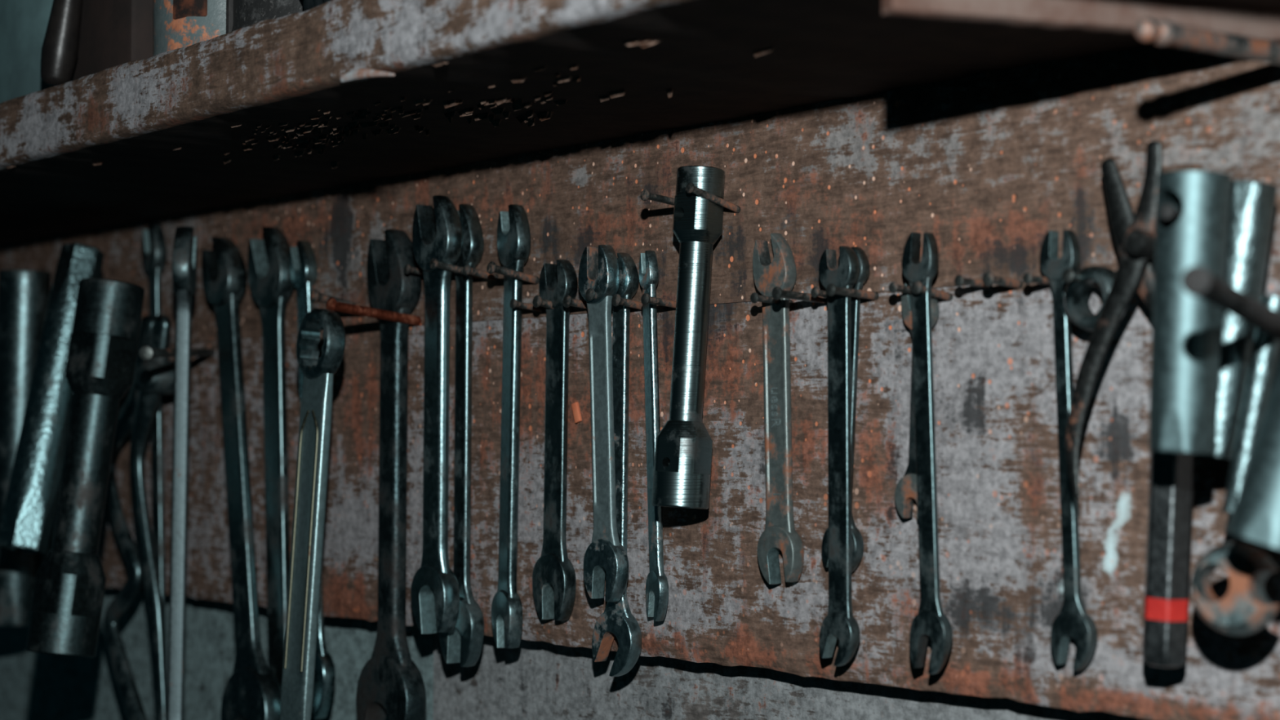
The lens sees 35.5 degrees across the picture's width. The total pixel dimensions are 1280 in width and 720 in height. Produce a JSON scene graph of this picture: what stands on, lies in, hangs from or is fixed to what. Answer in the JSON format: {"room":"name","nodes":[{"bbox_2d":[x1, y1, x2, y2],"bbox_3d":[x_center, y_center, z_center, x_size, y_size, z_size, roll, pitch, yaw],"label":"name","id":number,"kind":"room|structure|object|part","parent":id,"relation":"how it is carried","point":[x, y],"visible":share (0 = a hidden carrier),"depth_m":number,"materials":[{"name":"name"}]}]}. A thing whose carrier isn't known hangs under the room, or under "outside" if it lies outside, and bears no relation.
{"room":"workshop","nodes":[
{"label":"workshop","id":0,"kind":"room"},
{"bbox_2d":[0,44,1279,719],"bbox_3d":[-0.147,0.049,0.962,0.036,0.743,1.950,2,-3,-41],"label":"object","id":1,"kind":"structure","parent":0,"point":[1001,558],"depth_m":0.70,"materials":[{"name":"brown wood"}]},
{"bbox_2d":[103,314,174,719],"bbox_3d":[-0.261,0.087,1.032,0.019,0.221,0.089,1,-3,-33],"label":"pliers","id":2,"kind":"object","parent":1,"relation":"hanging from","point":[153,377],"visible":0.88,"depth_m":1.02,"materials":[{"name":"metal"}]},
{"bbox_3d":[-0.248,0.080,1.010,0.010,0.207,0.039,2,-3,-41],"label":"arm","id":3,"kind":"part","parent":2,"relation":"part of","materials":[{"name":"metal"}]},
{"bbox_2d":[141,222,167,719],"bbox_3d":[-0.253,0.076,1.047,0.008,0.297,0.035,1,-3,-33],"label":"open end spanner","id":4,"kind":"object","parent":1,"relation":"hanging from","point":[153,246],"visible":0.72,"depth_m":1.05,"materials":[{"name":"metal"}]},
{"bbox_2d":[138,346,215,360],"bbox_3d":[-0.222,-0.003,0.968,0.007,0.010,0.112,0,-2,4],"label":"nail","id":5,"kind":"object","parent":1,"relation":"attached to","point":[145,353],"visible":0.88,"depth_m":0.94,"materials":[{"name":"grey metal"}]},
{"bbox_2d":[25,278,145,657],"bbox_3d":[-0.253,0.049,0.916,0.031,0.173,0.055,-2,-3,42],"label":"wrench","id":6,"kind":"object","parent":5,"relation":"hanging from","point":[70,581],"visible":1,"depth_m":0.91,"materials":[{"name":"metal"}]},
{"bbox_2d":[25,550,106,657],"bbox_3d":[-0.260,0.111,0.906,0.035,0.049,0.031,2,-3,-41],"label":"socket","id":7,"kind":"object","parent":6,"relation":"attached to","point":[69,586],"depth_m":0.90,"materials":[{"name":"metal"}]},
{"bbox_2d":[64,278,145,399],"bbox_3d":[-0.247,-0.009,0.925,0.036,0.056,0.030,2,-3,-41],"label":"socket","id":8,"kind":"object","parent":6,"relation":"attached to","point":[103,348],"depth_m":0.91,"materials":[{"name":"metal"}]},
{"bbox_2d":[166,226,197,719],"bbox_3d":[-0.215,0.074,0.933,0.009,0.275,0.040,0,-2,-4],"label":"open end spanner","id":9,"kind":"object","parent":5,"relation":"hanging from","point":[184,255],"visible":1,"depth_m":0.93,"materials":[{"name":"metal"}]},
{"bbox_2d":[201,236,281,719],"bbox_3d":[-0.193,0.065,0.962,0.018,0.254,0.087,1,-3,-31],"label":"open end spanner","id":10,"kind":"object","parent":1,"relation":"hanging from","point":[252,691],"visible":0.99,"depth_m":0.96,"materials":[{"name":"metal"}]},
{"bbox_2d":[247,226,294,688],"bbox_3d":[-0.174,0.062,0.955,0.011,0.254,0.045,2,-3,-41],"label":"open end spanner","id":11,"kind":"object","parent":1,"relation":"hanging from","point":[272,287],"visible":0.8,"depth_m":0.95,"materials":[{"name":"metal"}]},
{"bbox_2d":[288,240,335,719],"bbox_3d":[-0.153,0.055,0.935,0.008,0.224,0.036,2,-3,-41],"label":"open end spanner","id":12,"kind":"object","parent":1,"relation":"hanging from","point":[302,259],"visible":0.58,"depth_m":0.93,"materials":[{"name":"metal"}]},
{"bbox_2d":[309,288,372,307],"bbox_3d":[-0.130,-0.025,0.897,0.040,0.011,0.006,2,-3,-41],"label":"nail","id":13,"kind":"object","parent":1,"relation":"attached to","point":[314,295],"visible":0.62,"depth_m":0.89,"materials":[{"name":"brown metal"}]},
{"bbox_2d":[325,297,421,325],"bbox_3d":[-0.112,-0.021,0.866,0.052,0.010,0.007,2,-3,-41],"label":"nail","id":14,"kind":"object","parent":1,"relation":"attached to","point":[331,304],"visible":0.94,"depth_m":0.86,"materials":[{"name":"brown metal"}]},
{"bbox_2d":[280,308,345,719],"bbox_3d":[-0.138,0.066,0.841,0.020,0.177,0.030,2,-3,-41],"label":"box end spanner","id":15,"kind":"object","parent":14,"relation":"hanging from","point":[317,397],"visible":1,"depth_m":0.84,"materials":[{"name":"silver metal"}]},
{"bbox_3d":[-0.144,0.075,0.842,0.008,0.109,0.007,2,-3,-41],"label":"rail","id":16,"kind":"part","parent":15,"relation":"part of","materials":[{"name":"metal"}]},
{"bbox_3d":[-0.137,0.075,0.834,0.005,0.109,0.011,-1,-2,17],"label":"rail","id":17,"kind":"part","parent":15,"relation":"part of","materials":[{"name":"metal"}]},
{"bbox_2d":[355,229,426,719],"bbox_3d":[-0.107,0.057,0.875,0.015,0.229,0.041,2,-3,-41],"label":"open end spanner","id":18,"kind":"object","parent":14,"relation":"hanging from","point":[390,682],"visible":0.98,"depth_m":0.87,"materials":[{"name":"black metal"}]},
{"bbox_2d":[403,264,423,275],"bbox_3d":[-0.093,-0.038,0.868,0.021,0.005,0.004,2,-3,-41],"label":"nail","id":19,"kind":"object","parent":1,"relation":"attached to","point":[407,268],"visible":0.62,"depth_m":0.86,"materials":[{"name":"brown metal"}]},
{"bbox_2d":[429,257,482,279],"bbox_3d":[-0.074,-0.038,0.839,0.031,0.008,0.005,2,-3,-41],"label":"nail","id":20,"kind":"object","parent":1,"relation":"attached to","point":[434,264],"visible":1,"depth_m":0.83,"materials":[{"name":"brown metal"}]},
{"bbox_2d":[410,195,462,634],"bbox_3d":[-0.085,0.023,0.839,0.008,0.184,0.028,2,-3,-41],"label":"open end spanner","id":21,"kind":"object","parent":20,"relation":"hanging from","point":[434,588],"visible":1,"depth_m":0.83,"materials":[{"name":"silver metal"}]},
{"bbox_2d":[439,204,484,666],"bbox_3d":[-0.075,0.031,0.843,0.007,0.194,0.025,2,-3,-41],"label":"open end spanner","id":22,"kind":"object","parent":20,"relation":"hanging from","point":[464,645],"visible":0.91,"depth_m":0.84,"materials":[{"name":"silver metal"}]},
{"bbox_2d":[462,264,497,281],"bbox_3d":[-0.064,-0.036,0.833,0.022,0.006,0.005,2,-3,-41],"label":"nail","id":23,"kind":"object","parent":1,"relation":"attached to","point":[467,269],"visible":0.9,"depth_m":0.83,"materials":[{"name":"brown metal"}]},
{"bbox_2d":[486,261,539,284],"bbox_3d":[-0.049,-0.035,0.809,0.030,0.008,0.005,2,-3,-41],"label":"nail","id":24,"kind":"object","parent":1,"relation":"attached to","point":[491,268],"visible":0.93,"depth_m":0.81,"materials":[{"name":"brown metal"}]},
{"bbox_2d":[491,204,530,648],"bbox_3d":[-0.053,0.027,0.817,0.007,0.181,0.024,1,-3,-29],"label":"open end spanner","id":25,"kind":"object","parent":24,"relation":"hanging from","point":[513,233],"visible":1,"depth_m":0.81,"materials":[{"name":"silver metal"}]},
{"bbox_2d":[510,298,543,311],"bbox_3d":[-0.043,-0.022,0.810,0.021,0.005,0.004,2,-3,-41],"label":"nail","id":26,"kind":"object","parent":1,"relation":"attached to","point":[513,303],"visible":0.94,"depth_m":0.81,"materials":[{"name":"brown metal"}]},
{"bbox_2d":[532,295,553,309],"bbox_3d":[-0.033,-0.022,0.798,0.021,0.007,0.005,2,-3,-41],"label":"nail","id":27,"kind":"object","parent":1,"relation":"attached to","point":[537,301],"visible":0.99,"depth_m":0.79,"materials":[{"name":"brown metal"}]},
{"bbox_2d":[532,259,577,620],"bbox_3d":[-0.034,0.032,0.796,0.006,0.143,0.022,2,-3,-41],"label":"open end spanner","id":28,"kind":"object","parent":27,"relation":"hanging from","point":[553,575],"visible":1,"depth_m":0.79,"materials":[{"name":"metal"}]},
{"bbox_2d":[562,294,587,309],"bbox_3d":[-0.022,-0.022,0.786,0.019,0.006,0.005,2,-3,-41],"label":"nail","id":29,"kind":"object","parent":1,"relation":"attached to","point":[567,301],"visible":0.75,"depth_m":0.78,"materials":[{"name":"brown metal"}]},
{"bbox_2d":[571,401,582,422],"bbox_3d":[-0.025,0.021,0.793,0.002,0.008,0.005,2,-3,-41],"label":"flake","id":30,"kind":"object","parent":1,"relation":"attached to","point":[575,407],"visible":1,"depth_m":0.79,"materials":[{"name":"orange paint"}]},
{"bbox_2d":[585,288,597,301],"bbox_3d":[-0.011,-0.024,0.769,0.024,0.007,0.005,2,-3,-41],"label":"nail","id":31,"kind":"object","parent":1,"relation":"attached to","point":[590,295],"visible":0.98,"depth_m":0.76,"materials":[{"name":"brown metal"}]},
{"bbox_2d":[577,244,628,601],"bbox_3d":[-0.014,0.024,0.763,0.006,0.136,0.024,2,-3,-41],"label":"open end spanner","id":32,"kind":"object","parent":31,"relation":"hanging from","point":[598,269],"visible":1,"depth_m":0.76,"materials":[{"name":"metal"}]},
{"bbox_2d":[591,252,642,676],"bbox_3d":[-0.009,0.040,0.767,0.006,0.162,0.024,2,-3,-41],"label":"open end spanner","id":33,"kind":"object","parent":31,"relation":"hanging from","point":[617,620],"visible":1,"depth_m":0.76,"materials":[{"name":"metal"}]},
{"bbox_2d":[611,293,642,310],"bbox_3d":[-0.002,-0.022,0.761,0.021,0.006,0.005,2,-3,-41],"label":"nail","id":34,"kind":"object","parent":1,"relation":"attached to","point":[616,300],"visible":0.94,"depth_m":0.76,"materials":[{"name":"brown metal"}]},
{"bbox_2d":[0,0,1279,246],"bbox_3d":[-0.225,-0.133,0.915,0.153,0.110,2.030,2,-3,-41],"label":"wooden shelf","id":35,"kind":"object","parent":1,"relation":"attached to","point":[333,93],"depth_m":0.69,"materials":[{"name":"brown wood"}]},
{"bbox_2d":[0,269,51,626],"bbox_3d":[-0.341,0.048,1.098,0.028,0.195,0.038,2,-3,-41],"label":"box spanner","id":36,"kind":"object","parent":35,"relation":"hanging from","point":[24,295],"visible":0.52,"depth_m":1.08,"materials":[{"name":"metal"}]},
{"bbox_2d":[0,0,72,103],"bbox_3d":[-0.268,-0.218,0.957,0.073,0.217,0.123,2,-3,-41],"label":"wall","id":37,"kind":"structure","parent":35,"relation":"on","point":[23,23],"depth_m":0.92,"materials":[{"name":"teal paint"}]},
{"bbox_2d":[0,242,104,554],"bbox_3d":[-0.296,0.019,1.006,0.025,0.157,0.057,-1,-3,31],"label":"box spanner","id":38,"kind":"object","parent":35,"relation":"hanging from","point":[29,509],"visible":0.84,"depth_m":0.99,"materials":[{"name":"silver metal"}]},
{"bbox_3d":[-0.246,-0.153,0.852,0.016,0.073,0.020,2,-3,-41],"label":"tool handle","id":39,"kind":"part","parent":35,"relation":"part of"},
{"bbox_2d":[71,0,153,80],"bbox_3d":[-0.208,-0.204,0.877,0.062,0.184,0.060,2,-3,-41],"label":"cardboard box","id":40,"kind":"object","parent":35,"relation":"on","point":[113,33],"visible":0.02,"depth_m":0.85,"materials":[{"name":"brown cardboard"}]},
{"bbox_2d":[153,0,226,55],"bbox_3d":[-0.172,-0.220,0.814,0.048,0.211,0.060,2,-3,-41],"label":"metal box","id":41,"kind":"object","parent":35,"relation":"on","point":[177,24],"visible":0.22,"depth_m":0.79,"materials":[{"name":"grey metal"}]},
{"bbox_2d":[226,0,304,33],"bbox_3d":[-0.129,-0.222,0.763,0.050,0.211,0.067,2,-3,-41],"label":"tin","id":42,"kind":"object","parent":35,"relation":"on","point":[240,14],"visible":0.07,"depth_m":0.74,"materials":[{"name":"grey metal"}]},
{"bbox_2d":[302,0,331,11],"bbox_3d":[-0.097,-0.159,0.703,0.044,0.077,0.054,2,-3,-41],"label":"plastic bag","id":43,"kind":"object","parent":35,"relation":"on","point":[307,4],"visible":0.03,"depth_m":0.70,"materials":[{"name":"black"}]},
{"bbox_2d":[881,0,1279,43],"bbox_3d":[0.122,-0.091,0.530,0.126,0.009,0.006,1,-2,-19],"label":"batten","id":44,"kind":"object","parent":35,"relation":"attached to","point":[1114,16],"visible":0.82,"depth_m":0.53,"materials":[{"name":"brown wood"}]},
{"bbox_2d":[640,189,674,205],"bbox_3d":[0.014,-0.058,0.735,0.034,0.006,0.004,2,-3,-41],"label":"nail","id":45,"kind":"object","parent":1,"relation":"attached to","point":[645,195],"visible":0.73,"depth_m":0.73,"materials":[{"name":"brown metal"}]},
{"bbox_2d":[640,293,675,308],"bbox_3d":[0.011,-0.022,0.745,0.024,0.005,0.004,2,-3,-41],"label":"nail","id":46,"kind":"object","parent":1,"relation":"attached to","point":[646,298],"visible":0.82,"depth_m":0.74,"materials":[{"name":"brown metal"}]},
{"bbox_2d":[639,250,668,621],"bbox_3d":[0.005,0.028,0.749,0.006,0.139,0.017,1,-2,-23],"label":"open end spanner","id":47,"kind":"object","parent":46,"relation":"hanging from","point":[656,583],"visible":0.98,"depth_m":0.75,"materials":[{"name":"metal"}]},
{"bbox_2d":[651,165,724,509],"bbox_3d":[0.017,-0.008,0.721,0.028,0.124,0.021,2,-3,-41],"label":"wrench","id":48,"kind":"object","parent":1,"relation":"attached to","point":[682,474],"visible":1,"depth_m":0.71,"materials":[{"name":"metal"}]},
{"bbox_2d":[651,420,712,509],"bbox_3d":[0.015,0.037,0.717,0.022,0.032,0.021,2,-3,-41],"label":"socket","id":49,"kind":"object","parent":48,"relation":"attached to","point":[682,474],"depth_m":0.71,"materials":[{"name":"metal"}]},
{"bbox_2d":[672,165,724,244],"bbox_3d":[0.022,-0.056,0.725,0.019,0.028,0.018,2,-3,-41],"label":"socket","id":50,"kind":"object","parent":48,"relation":"attached to","point":[697,220],"depth_m":0.72,"materials":[{"name":"metal"}]},
{"bbox_2d":[685,182,740,213],"bbox_3d":[0.029,-0.058,0.720,0.031,0.010,0.004,2,-3,-41],"label":"nail","id":51,"kind":"object","parent":1,"relation":"attached to","point":[690,188],"visible":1,"depth_m":0.72,"materials":[{"name":"brown metal"}]},
{"bbox_2d":[750,292,792,306],"bbox_3d":[0.048,-0.021,0.701,0.024,0.004,0.004,2,-3,-41],"label":"nail","id":52,"kind":"object","parent":1,"relation":"attached to","point":[754,297],"visible":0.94,"depth_m":0.69,"materials":[{"name":"brown metal"}]},
{"bbox_2d":[752,232,804,584],"bbox_3d":[0.048,0.017,0.701,0.006,0.123,0.021,2,-3,-41],"label":"open end spanner","id":53,"kind":"object","parent":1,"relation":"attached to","point":[780,533],"visible":0.99,"depth_m":0.70,"materials":[{"name":"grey metal"}]},
{"bbox_2d":[771,286,826,303],"bbox_3d":[0.057,-0.022,0.687,0.029,0.005,0.005,2,-3,-41],"label":"nail","id":54,"kind":"object","parent":1,"relation":"attached to","point":[777,293],"visible":0.9,"depth_m":0.68,"materials":[{"name":"brown metal"}]},
{"bbox_2d":[810,286,826,297],"bbox_3d":[0.067,-0.022,0.681,0.022,0.005,0.004,2,-3,-41],"label":"nail","id":55,"kind":"object","parent":1,"relation":"attached to","point":[815,292],"visible":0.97,"depth_m":0.67,"materials":[{"name":"brown metal"}]},
{"bbox_2d":[826,283,879,300],"bbox_3d":[0.073,-0.023,0.669,0.028,0.005,0.004,2,-3,-41],"label":"nail","id":56,"kind":"object","parent":1,"relation":"attached to","point":[832,290],"visible":1,"depth_m":0.67,"materials":[{"name":"brown metal"}]},
{"bbox_2d":[818,245,860,666],"bbox_3d":[0.067,0.032,0.670,0.005,0.140,0.016,2,-3,-41],"label":"open end spanner","id":57,"kind":"object","parent":56,"relation":"hanging from","point":[840,622],"visible":1,"depth_m":0.67,"materials":[{"name":"metal"}]},
{"bbox_2d":[821,246,870,572],"bbox_3d":[0.070,0.017,0.677,0.004,0.111,0.020,2,-3,-41],"label":"open end spanner","id":58,"kind":"object","parent":56,"relation":"hanging from","point":[857,542],"visible":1,"depth_m":0.67,"materials":[{"name":"metal"}]},
{"bbox_2d":[888,281,911,293],"bbox_3d":[0.090,-0.023,0.654,0.022,0.004,0.004,2,-3,-41],"label":"nail","id":59,"kind":"object","parent":1,"relation":"attached to","point":[893,287],"visible":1,"depth_m":0.65,"materials":[{"name":"brown metal"}]},
{"bbox_2d":[894,283,939,519],"bbox_3d":[0.090,0.013,0.653,0.004,0.078,0.017,2,-3,-41],"label":"open end spanner","id":60,"kind":"object","parent":59,"relation":"hanging from","point":[905,492],"visible":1,"depth_m":0.65,"materials":[{"name":"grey metal"}]},
{"bbox_2d":[911,280,952,301],"bbox_3d":[0.097,-0.022,0.646,0.023,0.006,0.004,2,-3,-41],"label":"nail","id":61,"kind":"object","parent":1,"relation":"attached to","point":[917,287],"visible":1,"depth_m":0.64,"materials":[{"name":"brown metal"}]},
{"bbox_2d":[901,231,952,674],"bbox_3d":[0.092,0.029,0.640,0.004,0.141,0.018,2,-3,-41],"label":"open end spanner","id":62,"kind":"object","parent":61,"relation":"hanging from","point":[931,620],"visible":1,"depth_m":0.64,"materials":[{"name":"metal"}]},
{"bbox_2d":[954,275,992,288],"bbox_3d":[0.108,-0.025,0.635,0.021,0.004,0.004,2,-3,-41],"label":"nail","id":63,"kind":"object","parent":1,"relation":"attached to","point":[959,280],"visible":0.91,"depth_m":0.63,"materials":[{"name":"brown metal"}]},
{"bbox_2d":[982,271,1023,288],"bbox_3d":[0.116,-0.025,0.625,0.022,0.005,0.004,2,-3,-41],"label":"nail","id":64,"kind":"object","parent":1,"relation":"attached to","point":[988,279],"visible":0.95,"depth_m":0.62,"materials":[{"name":"brown metal"}]},
{"bbox_2d":[1022,272,1050,284],"bbox_3d":[0.125,-0.025,0.614,0.021,0.004,0.004,2,-3,-41],"label":"nail","id":65,"kind":"object","parent":1,"relation":"attached to","point":[1028,277],"visible":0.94,"depth_m":0.61,"materials":[{"name":"brown metal"}]},
{"bbox_2d":[1039,229,1097,671],"bbox_3d":[0.130,0.027,0.605,0.004,0.133,0.018,2,-3,-41],"label":"open end spanner","id":66,"kind":"object","parent":65,"relation":"hanging from","point":[1073,620],"visible":0.96,"depth_m":0.60,"materials":[{"name":"metal"}]},
{"bbox_2d":[1062,268,1101,288],"bbox_3d":[0.136,-0.024,0.597,0.027,0.006,0.004,2,-3,-41],"label":"nail","id":67,"kind":"object","parent":1,"relation":"attached to","point":[1068,275],"visible":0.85,"depth_m":0.59,"materials":[{"name":"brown metal"}]},
{"bbox_2d":[1063,265,1126,330],"bbox_3d":[0.135,-0.018,0.592,0.008,0.019,0.019,2,-3,-41],"label":"ring","id":68,"kind":"object","parent":67,"relation":"hanging from","point":[1076,296],"visible":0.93,"depth_m":0.59,"materials":[{"name":"grey metal"}]},
{"bbox_2d":[1158,203,1182,223],"bbox_3d":[0.153,-0.036,0.545,0.004,0.007,0.074,-1,-3,30],"label":"nail","id":69,"kind":"object","parent":1,"relation":"attached to","point":[1166,211],"visible":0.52,"depth_m":0.51,"materials":[{"name":"metal"}]},
{"bbox_2d":[1148,170,1231,454],"bbox_3d":[0.144,-0.012,0.522,0.020,0.074,0.021,2,-3,-41],"label":"box spanner","id":70,"kind":"object","parent":69,"relation":"hanging from","point":[1186,330],"visible":0.92,"depth_m":0.52,"materials":[{"name":"metal"}]},
{"bbox_2d":[1192,179,1277,459],"bbox_3d":[0.160,-0.011,0.539,0.022,0.075,0.014,0,-2,8],"label":"box spanner","id":71,"kind":"object","parent":69,"relation":"hanging from","point":[1252,203],"visible":0.64,"depth_m":0.53,"materials":[{"name":"metal"}]},
{"bbox_2d":[1134,17,1279,65],"bbox_3d":[0.156,-0.082,0.525,0.083,0.008,0.007,2,-3,-41],"label":"metal rod","id":72,"kind":"object","parent":1,"relation":"attached to","point":[1162,32],"visible":1,"depth_m":0.51,"materials":[{"name":"orange metal"}]},
{"bbox_2d":[1181,265,1279,339],"bbox_3d":[0.156,-0.012,0.505,0.007,0.016,0.123,-1,-3,30],"label":"metal rod","id":73,"kind":"object","parent":1,"relation":"attached to","point":[1196,280],"visible":1,"depth_m":0.47,"materials":[{"name":"metal"}]},
{"bbox_2d":[1222,294,1279,514],"bbox_3d":[0.163,0.012,0.529,0.017,0.059,0.007,-1,-2,15],"label":"box spanner","id":74,"kind":"object","parent":73,"relation":"hanging from","point":[1265,347],"visible":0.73,"depth_m":0.53,"materials":[{"name":"metal"}]},
{"bbox_2d":[1190,542,1279,635],"bbox_3d":[0.157,0.060,0.527,0.024,0.024,0.011,-2,-3,42],"label":"die","id":75,"kind":"object","parent":74,"relation":"hanging from","point":[1246,609],"visible":1,"depth_m":0.52,"materials":[{"name":"metal"}]},
{"bbox_2d":[1224,364,1279,550],"bbox_3d":[0.163,0.018,0.490,0.037,0.061,0.023,0,-2,10],"label":"box spanner","id":76,"kind":"object","parent":73,"relation":"hanging from","point":[1255,517],"visible":1,"depth_m":0.48,"materials":[{"name":"metal"}]},
{"bbox_2d":[1142,450,1195,667],"bbox_3d":[0.148,0.048,0.561,0.012,0.075,0.017,2,-3,-41],"label":"bar","id":77,"kind":"object","parent":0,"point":[1166,601],"visible":0.86,"depth_m":0.56,"materials":[{"name":"black metal"}]},
{"bbox_3d":[0.148,-0.023,0.584,0.026,0.006,0.004,2,-3,-41],"label":"nail","id":78,"kind":"object","parent":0,"visible":0},
{"bbox_2d":[1066,140,1162,497],"bbox_3d":[0.139,-0.011,0.574,0.017,0.101,0.033,1,-2,-28],"label":"pliers","id":79,"kind":"object","parent":78,"relation":"hanging from","point":[1133,233],"visible":0.84,"depth_m":0.57,"materials":[{"name":"black metal"}]},
{"bbox_3d":[0.144,-0.019,0.575,0.005,0.081,0.028,2,-3,-41],"label":"arm","id":80,"kind":"part","parent":79,"relation":"part of"}
]}

